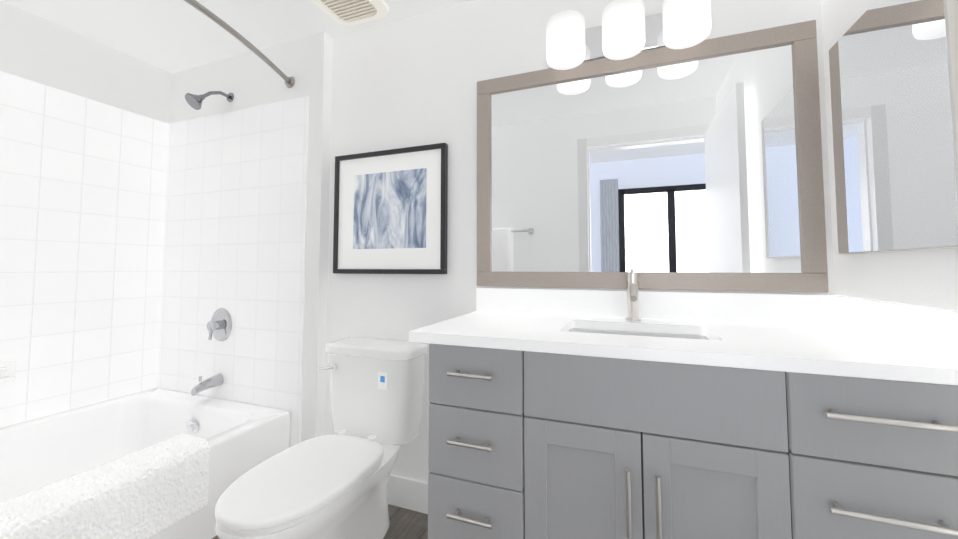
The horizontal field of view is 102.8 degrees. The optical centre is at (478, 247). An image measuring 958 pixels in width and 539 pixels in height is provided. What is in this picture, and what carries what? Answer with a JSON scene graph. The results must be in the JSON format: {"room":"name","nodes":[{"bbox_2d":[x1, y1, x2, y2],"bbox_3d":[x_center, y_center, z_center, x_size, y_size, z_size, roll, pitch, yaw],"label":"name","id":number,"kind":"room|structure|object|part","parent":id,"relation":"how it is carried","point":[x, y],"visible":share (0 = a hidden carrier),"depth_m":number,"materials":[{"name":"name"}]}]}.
{"room":"bathroom","nodes":[
{"label":"bathroom","id":0,"kind":"room"},
{"bbox_2d":[0,0,171,428],"bbox_3d":[-2.251,0.023,1.603,0.108,2.300,1.600,-1,-3,21],"label":"wall","id":1,"kind":"structure","parent":0,"point":[84,126],"depth_m":1.96,"materials":[{"name":"white tile"}]},
{"bbox_2d":[0,361,15,385],"bbox_3d":[-2.125,0.567,1.667,0.062,0.100,0.152,-1,-3,21],"label":"soap dish","id":2,"kind":"object","parent":1,"relation":"attached to","point":[7,372],"visible":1,"depth_m":1.71,"materials":[{"name":"white ceramic"}]},
{"bbox_2d":[1,0,474,72],"bbox_3d":[-0.653,-1.192,1.148,3.462,0.080,1.760,-1,-3,21],"label":"ceiling","id":3,"kind":"structure","parent":0,"point":[172,36],"depth_m":1.90,"materials":[{"name":"white paint"}]},
{"bbox_2d":[311,0,388,25],"bbox_3d":[-0.590,-1.108,1.740,0.300,0.026,0.270,-1,-3,21],"label":"ceiling vent","id":4,"kind":"object","parent":3,"relation":"in","point":[349,12],"visible":1,"depth_m":1.77,"materials":[{"name":"white plastic"}]},
{"bbox_2d":[158,32,332,447],"bbox_3d":[-1.419,0.049,2.110,1.306,2.300,0.383,-1,-3,21],"label":"wall","id":5,"kind":"structure","parent":0,"point":[244,284],"depth_m":2.07,"materials":[{"name":"white tile"}]},
{"bbox_3d":[-1.451,0.727,2.040,0.062,0.092,0.135,-1,-3,21],"label":"tub spout","id":6,"kind":"part","parent":5,"relation":"part of","materials":[{"name":"silver metal"}]},
{"bbox_2d":[184,0,294,87],"bbox_3d":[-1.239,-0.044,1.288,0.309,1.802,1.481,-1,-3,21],"label":"curtain rod","id":7,"kind":"object","parent":5,"relation":"attached to","point":[289,81],"visible":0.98,"depth_m":1.63,"materials":[{"name":"grey metal"}]},
{"bbox_3d":[-0.909,0.203,1.939,0.055,1.975,0.008,-1,-3,21],"label":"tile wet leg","id":8,"kind":"part","parent":5,"relation":"part of","materials":[{"name":"white tile"}]},
{"bbox_2d":[212,504,427,538],"bbox_3d":[-0.653,1.170,1.026,3.462,0.050,1.760,-1,-3,21],"label":"floor","id":9,"kind":"structure","parent":0,"point":[405,523],"depth_m":1.62,"materials":[{"name":"brown wood"}]},
{"bbox_2d":[0,388,289,538],"bbox_3d":[-1.687,0.979,1.405,1.048,0.370,1.460,-1,-3,21],"label":"bathtub","id":10,"kind":"object","parent":9,"relation":"on","point":[242,439],"visible":0.67,"depth_m":1.84,"materials":[{"name":"white ceramic"}]},
{"bbox_2d":[0,434,209,538],"bbox_3d":[-1.263,0.865,1.240,0.234,0.257,0.626,-1,-3,21],"label":"bath mat","id":11,"kind":"object","parent":10,"relation":"on","point":[149,492],"visible":1,"depth_m":1.25,"materials":[{"name":"white fabric"}]},
{"bbox_3d":[-1.481,0.932,1.964,0.036,0.037,0.017,-1,-3,21],"label":"overflow knob","id":12,"kind":"part","parent":10,"relation":"part of","materials":[{"name":"silver metal"}]},
{"bbox_2d":[214,337,427,538],"bbox_3d":[-0.556,0.788,1.421,0.448,0.752,0.785,-1,-3,21],"label":"toilet","id":13,"kind":"object","parent":9,"relation":"on","point":[333,486],"visible":0.98,"depth_m":1.43,"materials":[{"name":"white ceramic"}]},
{"bbox_3d":[-0.595,0.785,1.316,0.388,0.048,0.560,-1,-3,21],"label":"seat","id":14,"kind":"part","parent":13,"relation":"part of","materials":[{"name":"white plastic"}]},
{"bbox_3d":[-0.656,0.522,1.665,0.081,0.031,0.030,-1,-3,21],"label":"lever handle","id":15,"kind":"part","parent":13,"relation":"part of","materials":[{"name":"silver metal"}]},
{"bbox_3d":[-0.456,0.448,1.704,0.448,0.043,0.212,-1,-3,21],"label":"tank lid","id":16,"kind":"part","parent":13,"relation":"part of","materials":[{"name":"white ceramic"}]},
{"bbox_3d":[-0.454,0.646,1.697,0.424,0.352,0.192,-1,-3,21],"label":"tank","id":17,"kind":"part","parent":13,"relation":"part of","materials":[{"name":"white ceramic"}]},
{"bbox_2d":[409,269,957,538],"bbox_3d":[0.468,0.609,1.153,1.230,1.083,0.580,-1,-3,21],"label":"bathroom vanity","id":18,"kind":"object","parent":9,"relation":"on","point":[632,412],"visible":1,"depth_m":0.92,"materials":[{"name":"grey"}]},
{"bbox_3d":[-0.023,0.355,1.059,0.130,0.011,0.034,-1,-3,21],"label":"handle","id":19,"kind":"part","parent":18,"relation":"part of","materials":[{"name":"silver metal"}]},
{"bbox_3d":[-0.023,0.541,1.050,0.130,0.011,0.034,-1,-3,21],"label":"handle","id":20,"kind":"part","parent":18,"relation":"part of","materials":[{"name":"silver metal"}]},
{"bbox_3d":[-0.023,0.738,1.040,0.130,0.011,0.034,-1,-3,21],"label":"handle","id":21,"kind":"part","parent":18,"relation":"part of","materials":[{"name":"silver metal"}]},
{"bbox_3d":[-0.014,0.368,1.083,0.280,0.170,0.018,-1,-3,21],"label":"drawer","id":22,"kind":"part","parent":18,"relation":"part of","materials":[{"name":"grey wood"}]},
{"bbox_3d":[-0.014,0.554,1.073,0.280,0.193,0.018,-1,-3,21],"label":"drawer","id":23,"kind":"part","parent":18,"relation":"part of","materials":[{"name":"grey wood"}]},
{"bbox_3d":[-0.014,0.751,1.063,0.280,0.192,0.018,-1,-3,21],"label":"drawer","id":24,"kind":"part","parent":18,"relation":"part of","materials":[{"name":"grey wood"}]},
{"bbox_3d":[0.257,0.743,0.961,0.286,0.582,0.018,-1,-3,21],"label":"door","id":25,"kind":"part","parent":18,"relation":"part of","materials":[{"name":"grey wood"}]},
{"bbox_3d":[0.354,0.601,0.904,0.011,0.150,0.034,-1,-3,21],"label":"handle","id":26,"kind":"part","parent":18,"relation":"part of","materials":[{"name":"silver metal"}]},
{"bbox_2d":[626,269,640,320],"bbox_3d":[0.535,0.167,1.326,0.052,0.183,0.160,-1,-3,21],"label":"faucet","id":27,"kind":"object","parent":18,"relation":"on","point":[632,278],"depth_m":1.35,"materials":[{"name":"silver metal"}]},
{"bbox_2d":[568,328,708,339],"bbox_3d":[0.481,0.350,1.174,0.432,0.138,0.272,-1,-3,21],"label":"sink","id":28,"kind":"object","parent":18,"relation":"in","point":[653,332],"depth_m":1.28,"materials":[{"name":"white ceramic"}]},
{"bbox_3d":[0.393,0.360,0.929,0.577,0.170,0.018,-1,-3,21],"label":"panel","id":29,"kind":"part","parent":18,"relation":"part of","materials":[{"name":"grey wood"}]},
{"bbox_3d":[0.414,0.600,0.881,0.011,0.150,0.034,-1,-3,21],"label":"handle","id":30,"kind":"part","parent":18,"relation":"part of","materials":[{"name":"silver metal"}]},
{"bbox_3d":[0.529,0.738,0.858,0.286,0.582,0.018,-1,-3,21],"label":"door","id":31,"kind":"part","parent":18,"relation":"part of","materials":[{"name":"grey wood"}]},
{"bbox_3d":[0.809,0.352,0.772,0.299,0.170,0.018,-1,-3,21],"label":"drawer","id":32,"kind":"part","parent":18,"relation":"part of","materials":[{"name":"grey wood"}]},
{"bbox_3d":[0.809,0.538,0.763,0.299,0.193,0.018,-1,-3,21],"label":"drawer","id":33,"kind":"part","parent":18,"relation":"part of","materials":[{"name":"grey wood"}]},
{"bbox_3d":[0.800,0.339,0.749,0.200,0.011,0.034,-1,-3,21],"label":"handle","id":34,"kind":"part","parent":18,"relation":"part of","materials":[{"name":"silver metal"}]},
{"bbox_3d":[0.800,0.525,0.739,0.200,0.011,0.034,-1,-3,21],"label":"handle","id":35,"kind":"part","parent":18,"relation":"part of","materials":[{"name":"silver metal"}]},
{"bbox_2d":[325,0,834,482],"bbox_3d":[0.251,0.024,1.632,2.156,2.300,0.100,-1,-3,21],"label":"wall","id":36,"kind":"structure","parent":0,"point":[408,82],"depth_m":1.76,"materials":[{"name":"white paint"}]},
{"bbox_2d":[333,143,447,273],"bbox_3d":[-0.437,-0.169,1.830,0.620,0.593,0.030,-1,-3,21],"label":"picture frame","id":37,"kind":"object","parent":36,"relation":"attached to","point":[390,211],"visible":0.96,"depth_m":1.81,"materials":[{"name":"black"}]},
{"bbox_2d":[353,168,426,248],"bbox_3d":[-0.432,-0.177,1.824,0.405,0.368,0.001,-1,-3,21],"label":"art","id":38,"kind":"object","parent":37,"relation":"attached to","point":[390,204],"depth_m":1.82},
{"bbox_2d":[388,474,427,513],"bbox_3d":[-0.372,1.117,1.749,0.869,0.130,0.013,-1,-3,21],"label":"baseboard","id":39,"kind":"structure","parent":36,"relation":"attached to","point":[408,493],"depth_m":1.72,"materials":[{"name":"white paint"}]},
{"bbox_2d":[546,0,711,69],"bbox_3d":[0.527,-0.796,1.406,0.565,0.189,0.201,-1,-3,21],"label":"wall lamp","id":40,"kind":"object","parent":36,"relation":"attached to","point":[627,29],"visible":0.98,"depth_m":1.35,"materials":[{"name":"white glass"}]},
{"bbox_3d":[0.328,-0.778,1.451,0.146,0.159,0.146,-1,-3,21],"label":"lamp shade","id":41,"kind":"part","parent":40,"relation":"part of","materials":[{"name":"white glass"}]},
{"bbox_3d":[0.520,-0.782,1.379,0.146,0.159,0.146,-1,-3,21],"label":"lamp shade","id":42,"kind":"part","parent":40,"relation":"part of","materials":[{"name":"white glass"}]},
{"bbox_3d":[0.709,-0.786,1.307,0.146,0.159,0.146,-1,-3,21],"label":"lamp shade","id":43,"kind":"part","parent":40,"relation":"part of","materials":[{"name":"white glass"}]},
{"bbox_2d":[477,20,828,292],"bbox_3d":[0.557,-0.293,1.465,1.205,0.901,0.022,-1,-3,21],"label":"mirror","id":44,"kind":"object","parent":36,"relation":"attached to","point":[699,166],"visible":0.94,"depth_m":1.42,"materials":[{"name":"mirror"}]},
{"bbox_2d":[476,288,831,325],"bbox_3d":[0.567,0.214,1.437,1.230,0.100,0.019,-1,-3,21],"label":"backsplash","id":45,"kind":"structure","parent":36,"relation":"attached to","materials":[{"name":"white stone"}]},
{"bbox_2d":[821,0,957,310],"bbox_3d":[0.901,-0.037,0.447,0.100,2.300,1.660,-1,-3,21],"label":"wall","id":46,"kind":"structure","parent":0,"point":[925,278],"depth_m":1.03,"materials":[{"name":"white paint"}]},
{"bbox_2d":[829,0,957,253],"bbox_3d":[1.020,-0.307,0.958,0.027,0.637,0.453,-1,-3,21],"label":"medicine cabinet mirror","id":47,"kind":"object","parent":46,"relation":"attached to","point":[893,65],"visible":1,"depth_m":0.90,"materials":[{"name":"mirror"}]}
]}

